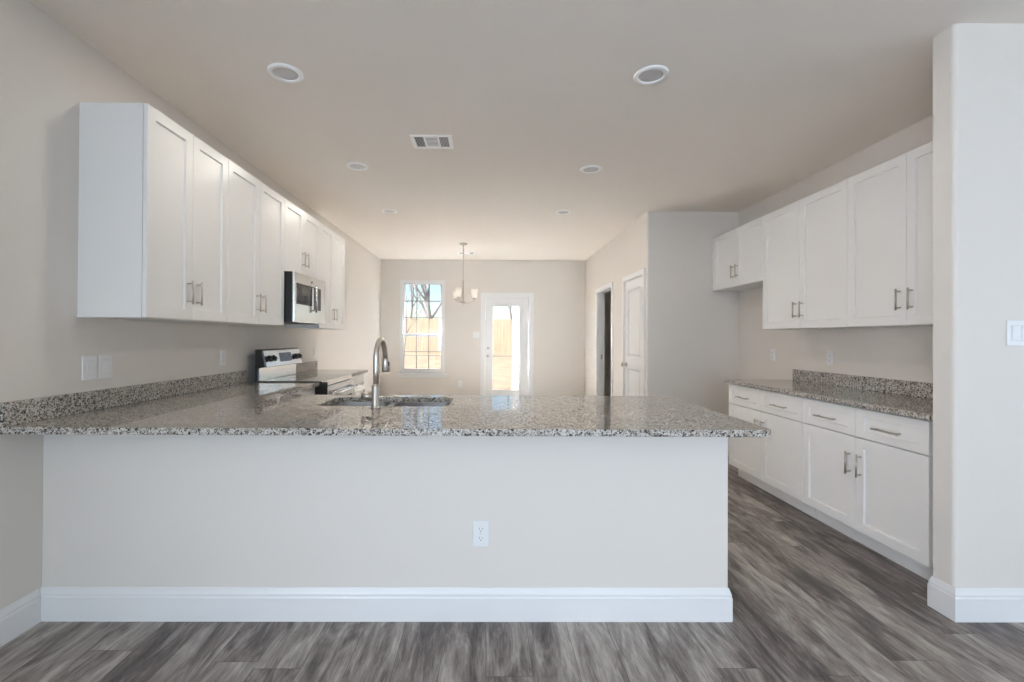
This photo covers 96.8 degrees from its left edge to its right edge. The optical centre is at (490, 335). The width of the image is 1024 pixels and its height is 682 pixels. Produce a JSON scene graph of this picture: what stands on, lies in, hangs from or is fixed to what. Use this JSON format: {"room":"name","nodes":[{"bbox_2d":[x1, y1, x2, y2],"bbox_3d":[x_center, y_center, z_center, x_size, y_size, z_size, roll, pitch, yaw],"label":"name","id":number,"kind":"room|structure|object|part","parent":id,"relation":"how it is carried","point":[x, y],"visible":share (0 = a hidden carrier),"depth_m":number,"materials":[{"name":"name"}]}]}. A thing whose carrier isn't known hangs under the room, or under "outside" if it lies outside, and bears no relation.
{"room":"kitchen","nodes":[
{"label":"kitchen","id":0,"kind":"room"},
{"bbox_2d":[0,0,380,609],"bbox_3d":[-2.067,-0.106,-0.756,0.120,2.750,18.754,0,0,0],"label":"wall","id":1,"kind":"structure","parent":0,"point":[46,69],"depth_m":2.12,"materials":[{"name":"beige paint"}]},
{"bbox_2d":[0,589,40,646],"bbox_3d":[-1.985,1.177,-3.990,0.014,0.148,12.060,0,0,0],"label":"baseboard","id":2,"kind":"structure","parent":1,"relation":"attached to","point":[21,615],"depth_m":1.95,"materials":[{"name":"white paint"}]},
{"bbox_2d":[82,355,96,380],"bbox_3d":[-2.024,0.164,2.294,0.010,0.122,0.086,0,0,0],"label":"light switch","id":3,"kind":"object","parent":1,"relation":"attached to","point":[89,363],"visible":1,"depth_m":2.29,"materials":[{"name":"white plastic"}]},
{"bbox_2d":[98,354,112,378],"bbox_3d":[-2.025,0.162,2.391,0.010,0.122,0.086,0,0,0],"label":"light switch","id":4,"kind":"object","parent":1,"relation":"attached to","point":[105,361],"visible":1,"depth_m":2.39,"materials":[{"name":"white plastic"}]},
{"bbox_2d":[0,370,246,426],"bbox_3d":[-2.024,0.333,2.817,0.020,0.100,1.890,0,0,0],"label":"backsplash","id":5,"kind":"structure","parent":1,"relation":"attached to","point":[42,408],"depth_m":2.36,"materials":[{"name":"stone"}]},
{"bbox_2d":[77,102,227,321],"bbox_3d":[-1.842,-0.616,2.578,0.370,1.057,0.695,0,0,0],"label":"upper cabinet","id":6,"kind":"object","parent":1,"relation":"attached to","point":[153,199],"visible":1,"depth_m":2.25,"materials":[{"name":"white paint"}]},
{"bbox_3d":[-1.701,-0.616,2.405,0.020,1.053,0.345,0,0,0],"label":"door","id":7,"kind":"part","parent":6,"relation":"part of","materials":[{"name":"white paint"}]},
{"bbox_3d":[-1.676,-0.240,2.537,0.036,0.132,0.011,0,0,0],"label":"handle","id":8,"kind":"part","parent":6,"relation":"part of","materials":[{"name":"silver metal"}]},
{"bbox_3d":[-1.676,-0.240,2.617,0.036,0.132,0.011,0,0,0],"label":"handle","id":9,"kind":"part","parent":6,"relation":"part of","materials":[{"name":"silver metal"}]},
{"bbox_3d":[-1.703,-0.614,2.753,0.020,1.053,0.345,0,0,0],"label":"door","id":10,"kind":"part","parent":6,"relation":"part of","materials":[{"name":"white paint"}]},
{"bbox_2d":[220,350,225,365],"bbox_3d":[-2.033,0.169,3.450,0.009,0.118,0.074,0,0,0],"label":"wall outlet","id":11,"kind":"object","parent":1,"relation":"attached to","point":[222,352],"visible":1,"depth_m":3.44,"materials":[{"name":"white plastic"}]},
{"bbox_2d":[182,159,284,325],"bbox_3d":[-1.847,-0.611,3.334,0.370,1.057,0.816,0,0,0],"label":"upper cabinet","id":12,"kind":"object","parent":1,"relation":"attached to","point":[256,212],"visible":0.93,"depth_m":3.27,"materials":[{"name":"white paint"}]},
{"bbox_3d":[-1.706,-0.612,3.131,0.020,1.053,0.406,0,0,0],"label":"door","id":13,"kind":"part","parent":12,"relation":"part of","materials":[{"name":"white paint"}]},
{"bbox_3d":[-1.681,-0.236,3.293,0.036,0.132,0.011,0,0,0],"label":"handle","id":14,"kind":"part","parent":12,"relation":"part of","materials":[{"name":"silver metal"}]},
{"bbox_3d":[-1.681,-0.236,3.373,0.036,0.132,0.011,0,0,0],"label":"handle","id":15,"kind":"part","parent":12,"relation":"part of","materials":[{"name":"silver metal"}]},
{"bbox_3d":[-1.708,-0.609,3.540,0.020,1.053,0.406,0,0,0],"label":"door","id":16,"kind":"part","parent":12,"relation":"part of","materials":[{"name":"white paint"}]},
{"bbox_2d":[284,198,319,279],"bbox_3d":[-1.851,-0.835,4.135,0.370,0.601,0.781,0,0,0],"label":"upper cabinet","id":17,"kind":"object","parent":1,"relation":"attached to","point":[302,231],"visible":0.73,"depth_m":4.08,"materials":[{"name":"white paint"}]},
{"bbox_3d":[-1.710,-0.835,3.941,0.020,0.597,0.388,0,0,0],"label":"door","id":18,"kind":"part","parent":17,"relation":"part of","materials":[{"name":"white paint"}]},
{"bbox_2d":[284,271,324,324],"bbox_3d":[-1.815,-0.321,4.112,0.448,0.421,0.714,0,0,0],"label":"microwave","id":19,"kind":"object","parent":17,"relation":"attached to","point":[304,296],"visible":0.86,"depth_m":3.94,"materials":[{"name":"silver metal"}]},
{"bbox_3d":[-1.609,-0.334,4.171,0.036,0.251,0.018,0,0,0],"label":"handle","id":20,"kind":"part","parent":19,"relation":"part of","materials":[{"name":"silver metal"}]},
{"bbox_3d":[-1.626,-0.337,4.268,0.003,0.208,0.164,0,0,0],"label":"control panel","id":21,"kind":"part","parent":19,"relation":"part of","materials":[{"name":"silver metal"}]},
{"bbox_3d":[-1.713,-0.833,4.332,0.020,0.597,0.388,0,0,0],"label":"door","id":22,"kind":"part","parent":17,"relation":"part of","materials":[{"name":"white paint"}]},
{"bbox_2d":[296,361,317,372],"bbox_3d":[-2.038,0.345,4.947,0.020,0.100,0.765,0,0,0],"label":"backsplash","id":23,"kind":"structure","parent":1,"relation":"attached to","point":[313,365],"depth_m":5.00,"materials":[{"name":"stone"}]},
{"bbox_2d":[313,347,315,357],"bbox_3d":[-2.045,0.198,5.275,0.009,0.118,0.074,0,0,0],"label":"wall outlet","id":24,"kind":"object","parent":1,"relation":"attached to","point":[314,349],"visible":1,"depth_m":5.27,"materials":[{"name":"white plastic"}]},
{"bbox_2d":[286,223,344,328],"bbox_3d":[-1.858,-0.602,4.928,0.370,1.057,0.805,0,0,0],"label":"upper cabinet","id":25,"kind":"object","parent":1,"relation":"attached to","point":[332,245],"visible":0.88,"depth_m":4.90,"materials":[{"name":"white paint"}]},
{"bbox_3d":[-1.717,-0.603,4.727,0.020,1.053,0.400,0,0,0],"label":"door","id":26,"kind":"part","parent":25,"relation":"part of","materials":[{"name":"white paint"}]},
{"bbox_3d":[-1.719,-0.600,5.130,0.020,1.053,0.400,0,0,0],"label":"door","id":27,"kind":"part","parent":25,"relation":"part of","materials":[{"name":"white paint"}]},
{"bbox_2d":[42,435,727,587],"bbox_3d":[-0.473,0.855,2.124,3.118,0.876,0.115,0,0,0],"label":"wall","id":28,"kind":"structure","parent":0,"point":[119,510],"depth_m":2.07,"materials":[{"name":"beige paint"}]},
{"bbox_2d":[40,587,732,621],"bbox_3d":[-0.468,1.219,2.115,3.132,0.148,0.129,0,0,0],"label":"baseboard","id":29,"kind":"structure","parent":28,"relation":"attached to","point":[58,604],"depth_m":2.05,"materials":[{"name":"white paint"}]},
{"bbox_2d":[473,520,488,545],"bbox_3d":[-0.045,0.900,2.064,0.074,0.118,0.009,0,0,0],"label":"wall outlet","id":30,"kind":"object","parent":28,"relation":"attached to","point":[480,527],"visible":1,"depth_m":2.06,"materials":[{"name":"white plastic"}]},
{"bbox_2d":[477,526,484,532],"bbox_3d":[-0.044,0.880,2.062,0.034,0.029,0.003,0,0,0],"label":"socket","id":31,"kind":"object","parent":30,"relation":"attached to","point":[480,529],"depth_m":2.06,"materials":[{"name":"grey plastic"}]},
{"bbox_2d":[477,535,484,541],"bbox_3d":[-0.045,0.921,2.062,0.034,0.029,0.003,0,0,0],"label":"socket","id":32,"kind":"object","parent":30,"relation":"attached to","point":[480,538],"depth_m":2.06,"materials":[{"name":"grey plastic"}]},
{"bbox_2d":[380,259,610,395],"bbox_3d":[1.145,-0.037,8.592,6.433,2.750,0.140,0,0,0],"label":"wall","id":33,"kind":"structure","parent":0,"point":[557,286],"depth_m":8.52,"materials":[{"name":"beige paint"}]},
{"bbox_2d":[397,280,446,377],"bbox_3d":[-1.281,-0.127,8.544,0.933,1.825,0.165,0,0,0],"label":"window","id":34,"kind":"structure","parent":33,"relation":"in","point":[404,372],"depth_m":8.53,"materials":[{"name":"white paint"}]},
{"bbox_3d":[-1.285,0.748,8.494,0.933,0.075,0.075,0,0,0],"label":"sill","id":35,"kind":"part","parent":34,"relation":"part of","materials":[{"name":"white paint"}]},
{"bbox_3d":[-1.283,0.312,8.563,0.749,0.703,0.028,0,0,0],"label":"sash","id":36,"kind":"part","parent":34,"relation":"part of","materials":[{"name":"white paint"}]},
{"bbox_3d":[-1.280,-0.485,8.597,0.749,1.013,0.028,0,0,0],"label":"sash","id":37,"kind":"part","parent":34,"relation":"part of","materials":[{"name":"clear glass"}]},
{"bbox_2d":[473,332,478,337],"bbox_3d":[-0.273,-0.009,8.503,0.120,0.118,0.018,0,0,0],"label":"light switch","id":38,"kind":"object","parent":33,"relation":"attached to","point":[475,334],"visible":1,"depth_m":8.51,"materials":[{"name":"white plastic"}]},
{"bbox_2d":[480,292,533,395],"bbox_3d":[0.305,0.265,8.552,0.998,2.138,0.206,0,0,0],"label":"door","id":39,"kind":"structure","parent":33,"relation":"in","point":[525,301],"depth_m":8.52,"materials":[{"name":"white paint"}]},
{"bbox_3d":[0.285,0.234,8.521,0.564,1.628,0.012,0,0,0],"label":"glass frame","id":40,"kind":"part","parent":39,"relation":"part of","materials":[{"name":"clear glass"}]},
{"bbox_2d":[0,451,1023,681],"bbox_3d":[1.142,1.345,-0.743,6.553,0.120,18.754,0,0,0],"label":"floor","id":41,"kind":"structure","parent":0,"point":[812,602],"depth_m":1.90,"materials":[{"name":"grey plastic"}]},
{"bbox_2d":[293,387,314,394],"bbox_3d":[-1.734,0.857,3.361,0.612,0.874,0.834,0,0,0],"label":"base cabinet","id":42,"kind":"object","parent":41,"relation":"on","point":[311,391],"visible":0.02,"depth_m":3.63,"materials":[{"name":"white paint"}]},
{"bbox_2d":[255,348,357,394],"bbox_3d":[-1.642,0.710,4.164,0.658,1.178,0.756,0,0,0],"label":"electric range","id":43,"kind":"object","parent":41,"relation":"on","point":[279,364],"visible":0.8,"depth_m":4.05,"materials":[{"name":"silver metal"}]},
{"bbox_3d":[-1.939,0.328,4.164,0.004,0.105,0.732,0,0,0],"label":"neck panel","id":44,"kind":"part","parent":43,"relation":"part of","materials":[{"name":"silver metal"}]},
{"bbox_3d":[-1.899,0.197,4.174,0.038,0.138,0.730,0,0,0],"label":"control panel","id":45,"kind":"part","parent":43,"relation":"part of","materials":[{"name":"silver metal"}]},
{"bbox_2d":[259,374,348,383],"bbox_3d":[-1.674,0.393,4.165,0.518,0.020,0.756,0,0,0],"label":"cooktop","id":46,"kind":"object","parent":43,"relation":"in","point":[303,378],"depth_m":4.05,"materials":[{"name":"grey glass"}]},
{"bbox_3d":[-1.400,0.406,4.170,0.029,0.041,0.750,0,0,0],"label":"trim","id":47,"kind":"part","parent":43,"relation":"part of","materials":[{"name":"silver metal"}]},
{"bbox_3d":[-1.389,0.744,4.165,0.055,0.632,0.752,0,0,0],"label":"oven door","id":48,"kind":"part","parent":43,"relation":"part of","materials":[{"name":"silver metal"}]},
{"bbox_3d":[-1.336,0.491,4.167,0.049,0.024,0.676,0,0,0],"label":"handle","id":49,"kind":"part","parent":43,"relation":"part of","materials":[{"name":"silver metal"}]},
{"bbox_2d":[351,373,364,394],"bbox_3d":[-1.744,0.866,4.930,0.612,0.874,0.766,0,0,0],"label":"base cabinet","id":50,"kind":"object","parent":41,"relation":"on","point":[358,379],"visible":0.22,"depth_m":5.10,"materials":[{"name":"white paint"}]},
{"bbox_2d":[296,361,367,376],"bbox_3d":[-1.742,0.362,4.940,0.613,0.130,0.782,0,0,0],"label":"countertop","id":51,"kind":"structure","parent":50,"relation":"on","point":[311,367],"depth_m":5.00,"materials":[{"name":"grey stone"}]},
{"bbox_3d":[-1.485,0.906,5.123,0.020,0.569,0.380,0,0,0],"label":"door","id":52,"kind":"part","parent":50,"relation":"part of","materials":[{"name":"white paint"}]},
{"bbox_3d":[-1.483,0.527,5.125,0.020,0.176,0.380,0,0,0],"label":"drawer","id":53,"kind":"part","parent":50,"relation":"part of","materials":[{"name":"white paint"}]},
{"bbox_2d":[729,384,814,517],"bbox_3d":[2.532,0.881,3.771,0.650,0.874,1.001,0,0,0],"label":"base cabinet","id":54,"kind":"object","parent":41,"relation":"on","point":[774,464],"visible":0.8,"depth_m":3.64,"materials":[{"name":"white paint"}]},
{"bbox_3d":[2.252,0.540,4.022,0.020,0.176,0.498,0,0,0],"label":"drawer","id":55,"kind":"part","parent":54,"relation":"part of","materials":[{"name":"white paint"}]},
{"bbox_3d":[2.251,0.919,4.020,0.020,0.569,0.498,0,0,0],"label":"door","id":56,"kind":"part","parent":54,"relation":"part of","materials":[{"name":"white paint"}]},
{"bbox_3d":[2.256,0.537,3.521,0.020,0.176,0.498,0,0,0],"label":"drawer","id":57,"kind":"part","parent":54,"relation":"part of","materials":[{"name":"white paint"}]},
{"bbox_3d":[2.254,0.916,3.519,0.020,0.569,0.498,0,0,0],"label":"door","id":58,"kind":"part","parent":54,"relation":"part of","materials":[{"name":"white paint"}]},
{"bbox_2d":[803,398,932,579],"bbox_3d":[2.538,0.876,2.801,0.650,0.874,0.933,0,0,0],"label":"base cabinet","id":59,"kind":"object","parent":41,"relation":"on","point":[868,474],"visible":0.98,"depth_m":2.69,"materials":[{"name":"white paint"}]},
{"bbox_3d":[2.232,0.546,3.035,0.035,0.011,0.172,0,0,0],"label":"handle","id":60,"kind":"part","parent":59,"relation":"part of","materials":[{"name":"silver metal"}]},
{"bbox_2d":[725,369,932,420],"bbox_3d":[2.539,0.374,3.243,0.647,0.130,2.095,0,0,0],"label":"countertop","id":61,"kind":"structure","parent":59,"relation":"on","point":[913,399],"depth_m":3.21,"materials":[{"name":"grey stone"}]},
{"bbox_3d":[2.257,0.913,3.033,0.020,0.569,0.464,0,0,0],"label":"door","id":62,"kind":"part","parent":59,"relation":"part of","materials":[{"name":"white paint"}]},
{"bbox_3d":[2.259,0.534,3.035,0.020,0.176,0.464,0,0,0],"label":"drawer","id":63,"kind":"part","parent":59,"relation":"part of","materials":[{"name":"white paint"}]},
{"bbox_3d":[2.231,0.793,2.841,0.036,0.140,0.011,0,0,0],"label":"handle","id":64,"kind":"part","parent":59,"relation":"part of","materials":[{"name":"silver metal"}]},
{"bbox_3d":[2.232,0.793,2.758,0.036,0.140,0.011,0,0,0],"label":"handle","id":65,"kind":"part","parent":59,"relation":"part of","materials":[{"name":"silver metal"}]},
{"bbox_3d":[2.235,0.544,2.568,0.035,0.011,0.172,0,0,0],"label":"handle","id":66,"kind":"part","parent":59,"relation":"part of","materials":[{"name":"silver metal"}]},
{"bbox_3d":[2.262,0.532,2.568,0.020,0.176,0.464,0,0,0],"label":"drawer","id":67,"kind":"part","parent":59,"relation":"part of","materials":[{"name":"white paint"}]},
{"bbox_3d":[2.260,0.910,2.566,0.020,0.569,0.464,0,0,0],"label":"door","id":68,"kind":"part","parent":59,"relation":"part of","materials":[{"name":"white paint"}]},
{"bbox_2d":[29,0,1023,260],"bbox_3d":[1.156,-1.525,-0.727,6.553,0.120,18.754,0,0,0],"label":"ceiling","id":69,"kind":"structure","parent":0,"point":[757,99],"depth_m":2.72,"materials":[{"name":"beige paint"}]},
{"bbox_2d":[267,63,303,82],"bbox_3d":[-1.137,-1.452,2.522,0.188,0.010,0.188,0,0,0],"label":"recessed light","id":70,"kind":"object","parent":69,"relation":"in","point":[283,72],"visible":1,"depth_m":2.51,"materials":[{"name":"white plastic"}]},
{"bbox_2d":[346,162,368,170],"bbox_3d":[-1.139,-1.445,3.885,0.188,0.010,0.188,0,0,0],"label":"recessed light","id":71,"kind":"object","parent":69,"relation":"in","point":[358,166],"visible":1,"depth_m":3.88,"materials":[{"name":"grey"}]},
{"bbox_2d":[381,209,397,213],"bbox_3d":[-1.171,-1.437,5.260,0.188,0.010,0.188,0,0,0],"label":"recessed light","id":72,"kind":"object","parent":69,"relation":"in","point":[388,211],"visible":1,"depth_m":5.26,"materials":[{"name":"grey plastic"}]},
{"bbox_2d":[409,135,453,148],"bbox_3d":[-0.436,-1.446,3.394,0.305,0.006,0.232,0,0,0],"label":"ceiling vent","id":73,"kind":"object","parent":69,"relation":"in","point":[419,141],"visible":1,"depth_m":3.39,"materials":[{"name":"white metal"}]},
{"bbox_2d":[453,243,477,304],"bbox_3d":[-0.395,-0.947,7.030,0.396,0.962,0.409,0,0,0],"label":"chandelier","id":74,"kind":"object","parent":69,"relation":"hanging from","point":[457,291],"visible":1,"depth_m":7.04,"materials":[{"name":"silver metal"}]},
{"bbox_3d":[-0.487,-0.654,6.876,0.105,0.140,0.105,0,0,0],"label":"lamp shade","id":75,"kind":"part","parent":74,"relation":"part of","materials":[{"name":"white glass"}]},
{"bbox_3d":[-0.425,-1.119,7.047,0.011,0.530,0.010,0,0,0],"label":"rod","id":76,"kind":"part","parent":74,"relation":"part of","materials":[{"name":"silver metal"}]},
{"bbox_3d":[-0.252,-0.652,7.070,0.105,0.140,0.105,0,0,0],"label":"lamp shade","id":77,"kind":"part","parent":74,"relation":"part of","materials":[{"name":"white glass"}]},
{"bbox_2d":[457,252,474,253],"bbox_3d":[-0.417,-1.421,7.835,0.305,0.006,0.180,0,0,0],"label":"ceiling vent","id":78,"kind":"object","parent":69,"relation":"in","point":[457,252],"visible":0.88,"depth_m":7.76,"materials":[{"name":"white metal"}]},
{"bbox_2d":[555,210,571,214],"bbox_3d":[0.845,-1.427,5.265,0.188,0.010,0.188,0,0,0],"label":"recessed light","id":79,"kind":"object","parent":69,"relation":"in","point":[560,212],"visible":1,"depth_m":5.26,"materials":[{"name":"grey"}]},
{"bbox_2d":[580,165,601,173],"bbox_3d":[0.868,-1.434,3.925,0.188,0.010,0.188,0,0,0],"label":"recessed light","id":80,"kind":"object","parent":69,"relation":"in","point":[589,169],"visible":1,"depth_m":3.92,"materials":[{"name":"grey"}]},
{"bbox_2d":[633,65,668,84],"bbox_3d":[0.891,-1.442,2.522,0.188,0.010,0.188,0,0,0],"label":"recessed light","id":81,"kind":"object","parent":69,"relation":"in","point":[653,74],"visible":1,"depth_m":2.51,"materials":[{"name":"grey"}]},
{"bbox_2d":[585,214,643,395],"bbox_3d":[1.841,-0.043,6.928,0.115,2.750,3.198,0,0,0],"label":"wall","id":82,"kind":"structure","parent":0,"point":[622,256],"depth_m":6.59,"materials":[{"name":"beige paint"}]},
{"bbox_2d":[595,282,612,395],"bbox_3d":[1.831,0.278,7.128,0.134,2.112,1.022,0,0,0],"label":"door","id":83,"kind":"structure","parent":82,"relation":"in","point":[600,292],"depth_m":7.57,"materials":[{"name":"white paint"}]},
{"bbox_2d":[621,268,644,395],"bbox_3d":[1.813,0.272,5.701,0.183,2.107,0.854,0,0,0],"label":"door","id":84,"kind":"structure","parent":82,"relation":"in","point":[633,289],"depth_m":5.71,"materials":[{"name":"white paint"}]},
{"bbox_3d":[1.800,0.765,5.698,0.014,0.680,0.490,0,0,0],"label":"panel","id":85,"kind":"part","parent":84,"relation":"part of","materials":[{"name":"white paint"}]},
{"bbox_3d":[1.805,-0.155,5.703,0.014,0.870,0.490,0,0,0],"label":"panel","id":86,"kind":"part","parent":84,"relation":"part of","materials":[{"name":"white paint"}]},
{"bbox_2d":[644,211,738,437],"bbox_3d":[2.381,-0.049,5.276,1.172,2.750,0.115,0,0,0],"label":"wall","id":87,"kind":"structure","parent":0,"point":[692,330],"depth_m":5.22,"materials":[{"name":"beige paint"}]},
{"bbox_2d":[739,115,932,382],"bbox_3d":[2.920,-0.055,3.715,0.115,2.750,3.014,0,0,0],"label":"wall","id":88,"kind":"structure","parent":0,"point":[899,353],"depth_m":3.75,"materials":[{"name":"beige paint"}]},
{"bbox_2d":[712,216,762,291],"bbox_3d":[2.676,-0.808,4.725,0.366,0.601,0.997,0,0,0],"label":"upper cabinet","id":89,"kind":"object","parent":88,"relation":"attached to","point":[737,254],"visible":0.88,"depth_m":4.64,"materials":[{"name":"white paint"}]},
{"bbox_3d":[2.537,-0.808,4.917,0.020,0.597,0.458,0,0,0],"label":"door","id":90,"kind":"part","parent":89,"relation":"part of","materials":[{"name":"white paint"}]},
{"bbox_3d":[2.541,-0.810,4.456,0.020,0.597,0.458,0,0,0],"label":"door","id":91,"kind":"part","parent":89,"relation":"part of","materials":[{"name":"white paint"}]},
{"bbox_2d":[770,349,774,360],"bbox_3d":[2.850,0.194,4.591,0.009,0.118,0.074,0,0,0],"label":"wall outlet","id":92,"kind":"object","parent":88,"relation":"attached to","point":[772,351],"visible":1,"depth_m":4.59,"materials":[{"name":"white plastic"}]},
{"bbox_2d":[763,179,880,329],"bbox_3d":[2.682,-0.586,3.728,0.366,1.057,0.993,0,0,0],"label":"upper cabinet","id":93,"kind":"object","parent":88,"relation":"attached to","point":[805,241],"visible":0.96,"depth_m":3.63,"materials":[{"name":"white paint"}]},
{"bbox_3d":[2.543,-0.585,3.975,0.020,1.053,0.494,0,0,0],"label":"door","id":94,"kind":"part","parent":93,"relation":"part of","materials":[{"name":"white paint"}]},
{"bbox_3d":[2.515,-0.212,3.684,0.036,0.132,0.011,0,0,0],"label":"handle","id":95,"kind":"part","parent":93,"relation":"part of","materials":[{"name":"silver metal"}]},
{"bbox_3d":[2.546,-0.588,3.478,0.020,1.053,0.494,0,0,0],"label":"door","id":96,"kind":"part","parent":93,"relation":"part of","materials":[{"name":"white paint"}]},
{"bbox_2d":[827,351,833,364],"bbox_3d":[2.855,0.189,3.822,0.009,0.118,0.074,0,0,0],"label":"wall outlet","id":97,"kind":"object","parent":88,"relation":"attached to","point":[830,354],"visible":1,"depth_m":3.81,"materials":[{"name":"white plastic"}]},
{"bbox_2d":[793,369,932,398],"bbox_3d":[2.853,0.360,3.237,0.020,0.100,2.061,0,0,0],"label":"backsplash","id":98,"kind":"structure","parent":88,"relation":"attached to","point":[902,387],"depth_m":3.41,"materials":[{"name":"stone"}]},
{"bbox_2d":[848,141,932,326],"bbox_3d":[2.688,-0.591,2.776,0.366,1.057,0.908,0,0,0],"label":"upper cabinet","id":99,"kind":"object","parent":88,"relation":"attached to","point":[890,203],"visible":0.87,"depth_m":2.88,"materials":[{"name":"white paint"}]},
{"bbox_3d":[2.549,-0.591,3.003,0.020,1.053,0.452,0,0,0],"label":"door","id":100,"kind":"part","parent":99,"relation":"part of","materials":[{"name":"white paint"}]},
{"bbox_3d":[2.521,-0.222,2.813,0.036,0.132,0.011,0,0,0],"label":"handle","id":101,"kind":"part","parent":99,"relation":"part of","materials":[{"name":"silver metal"}]},
{"bbox_3d":[2.521,-0.223,2.733,0.036,0.132,0.011,0,0,0],"label":"handle","id":102,"kind":"part","parent":99,"relation":"part of","materials":[{"name":"silver metal"}]},
{"bbox_3d":[2.552,-0.593,2.548,0.020,1.053,0.452,0,0,0],"label":"door","id":103,"kind":"part","parent":99,"relation":"part of","materials":[{"name":"white paint"}]},
{"bbox_2d":[933,23,1023,587],"bbox_3d":[3.212,-0.063,2.149,2.148,2.750,0.104,0,0,0],"label":"wall pillar","id":104,"kind":"structure","parent":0,"point":[978,68],"depth_m":2.09,"materials":[{"name":"beige paint"}]},
{"bbox_2d":[927,576,1023,621],"bbox_3d":[3.198,1.238,2.142,2.162,0.148,0.132,0,0,0],"label":"baseboard","id":105,"kind":"structure","parent":104,"relation":"attached to","point":[957,604],"depth_m":2.07,"materials":[{"name":"white paint"}]},
{"bbox_2d":[1006,320,1023,345],"bbox_3d":[2.433,-0.011,2.086,0.120,0.118,0.010,0,0,0],"label":"light switch","id":106,"kind":"object","parent":104,"relation":"attached to","point":[1014,329],"visible":1,"depth_m":2.08,"materials":[{"name":"white plastic"}]},
{"bbox_3d":[0.483,0.864,2.586,1.189,0.874,0.792,0,0,0],"label":"base cabinet","id":107,"kind":"object","parent":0,"visible":0},
{"bbox_2d":[0,370,770,436],"bbox_3d":[-0.425,0.356,2.837,3.219,0.130,1.907,0,0,0],"label":"countertop","id":108,"kind":"structure","parent":107,"relation":"on","point":[223,403],"depth_m":2.17,"materials":[{"name":"grey stone"}]},
{"bbox_2d":[361,337,389,408],"bbox_3d":[-0.633,0.198,2.515,0.109,0.381,0.226,0,0,0],"label":"faucet","id":109,"kind":"object","parent":108,"relation":"on","point":[374,395],"visible":1,"depth_m":2.42,"materials":[{"name":"silver metal"}]},
{"bbox_3d":[-0.660,0.315,2.429,0.056,0.056,0.038,0,0,0],"label":"handle","id":110,"kind":"part","parent":109,"relation":"part of","materials":[{"name":"silver metal"}]},
{"bbox_2d":[329,402,450,405],"bbox_3d":[-0.600,0.520,2.688,0.773,0.199,0.420,0,0,0],"label":"sink","id":111,"kind":"object","parent":108,"relation":"in","point":[336,403],"visible":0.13,"depth_m":2.87,"materials":[{"name":"silver metal"}]},
{"bbox_3d":[-0.791,0.520,2.687,0.342,0.197,0.372,0,0,0],"label":"bowl","id":112,"kind":"part","parent":111,"relation":"part of","materials":[{"name":"silver metal"}]},
{"bbox_3d":[-0.408,0.522,2.689,0.342,0.197,0.372,0,0,0],"label":"bowl","id":113,"kind":"part","parent":111,"relation":"part of","materials":[{"name":"silver metal"}]},
{"label":"outside","id":114,"kind":"structure","parent":0,"visible":0},
{"bbox_2d":[404,344,518,389],"bbox_3d":[-0.270,1.378,38.646,60.000,0.610,60.000,0,0,0],"label":"ground","id":115,"kind":"structure","parent":114,"point":[501,366],"depth_m":17.79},
{"bbox_2d":[410,285,426,318],"bbox_3d":[-5.652,-4.709,37.313,3.996,12.186,7.599,0,0,42],"label":"bare tree","id":116,"kind":"object","parent":115,"relation":"on","point":[411,286],"visible":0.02,"depth_m":36.97,"materials":[{"name":"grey plant"}]},
{"bbox_2d":[404,285,435,360],"bbox_3d":[-2.622,-1.216,15.491,1.680,5.634,3.328,0,0,29],"label":"bare tree","id":117,"kind":"object","parent":115,"relation":"on","point":[410,285],"visible":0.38,"depth_m":15.90,"materials":[{"name":"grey plant"}]},
{"bbox_2d":[408,285,441,318],"bbox_3d":[-3.625,-3.094,27.902,5.229,8.859,5.626,0,0,-14],"label":"bare tree","id":118,"kind":"object","parent":115,"relation":"on","point":[425,291],"visible":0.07,"depth_m":26.65,"materials":[{"name":"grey plant"}]},
{"bbox_2d":[404,318,518,356],"bbox_3d":[-2.141,0.141,21.991,24.019,1.915,0.090,0,0,0],"label":"wooden fence","id":119,"kind":"object","parent":115,"relation":"on","point":[499,326],"visible":0.08,"depth_m":21.97,"materials":[{"name":"brown wood"}]},
{"bbox_2d":[508,306,511,323],"bbox_3d":[1.919,-4.062,36.032,7.009,10.960,4.303,0,0,-23],"label":"bare tree","id":120,"kind":"object","parent":115,"relation":"on","point":[509,307],"visible":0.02,"depth_m":36.52,"materials":[{"name":"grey plant"}]},
{"bbox_3d":[1.274,1.502,10.028,4.500,0.190,2.746,0,0,0],"label":"patio slab","id":121,"kind":"object","parent":115,"relation":"on","visible":0},
{"bbox_2d":[511,306,518,389],"bbox_3d":[0.590,0.159,10.904,0.180,2.500,0.180,0,0,0],"label":"patio column","id":122,"kind":"structure","parent":121,"relation":"on","point":[514,308],"depth_m":10.83,"materials":[{"name":"white paint"}]}
]}

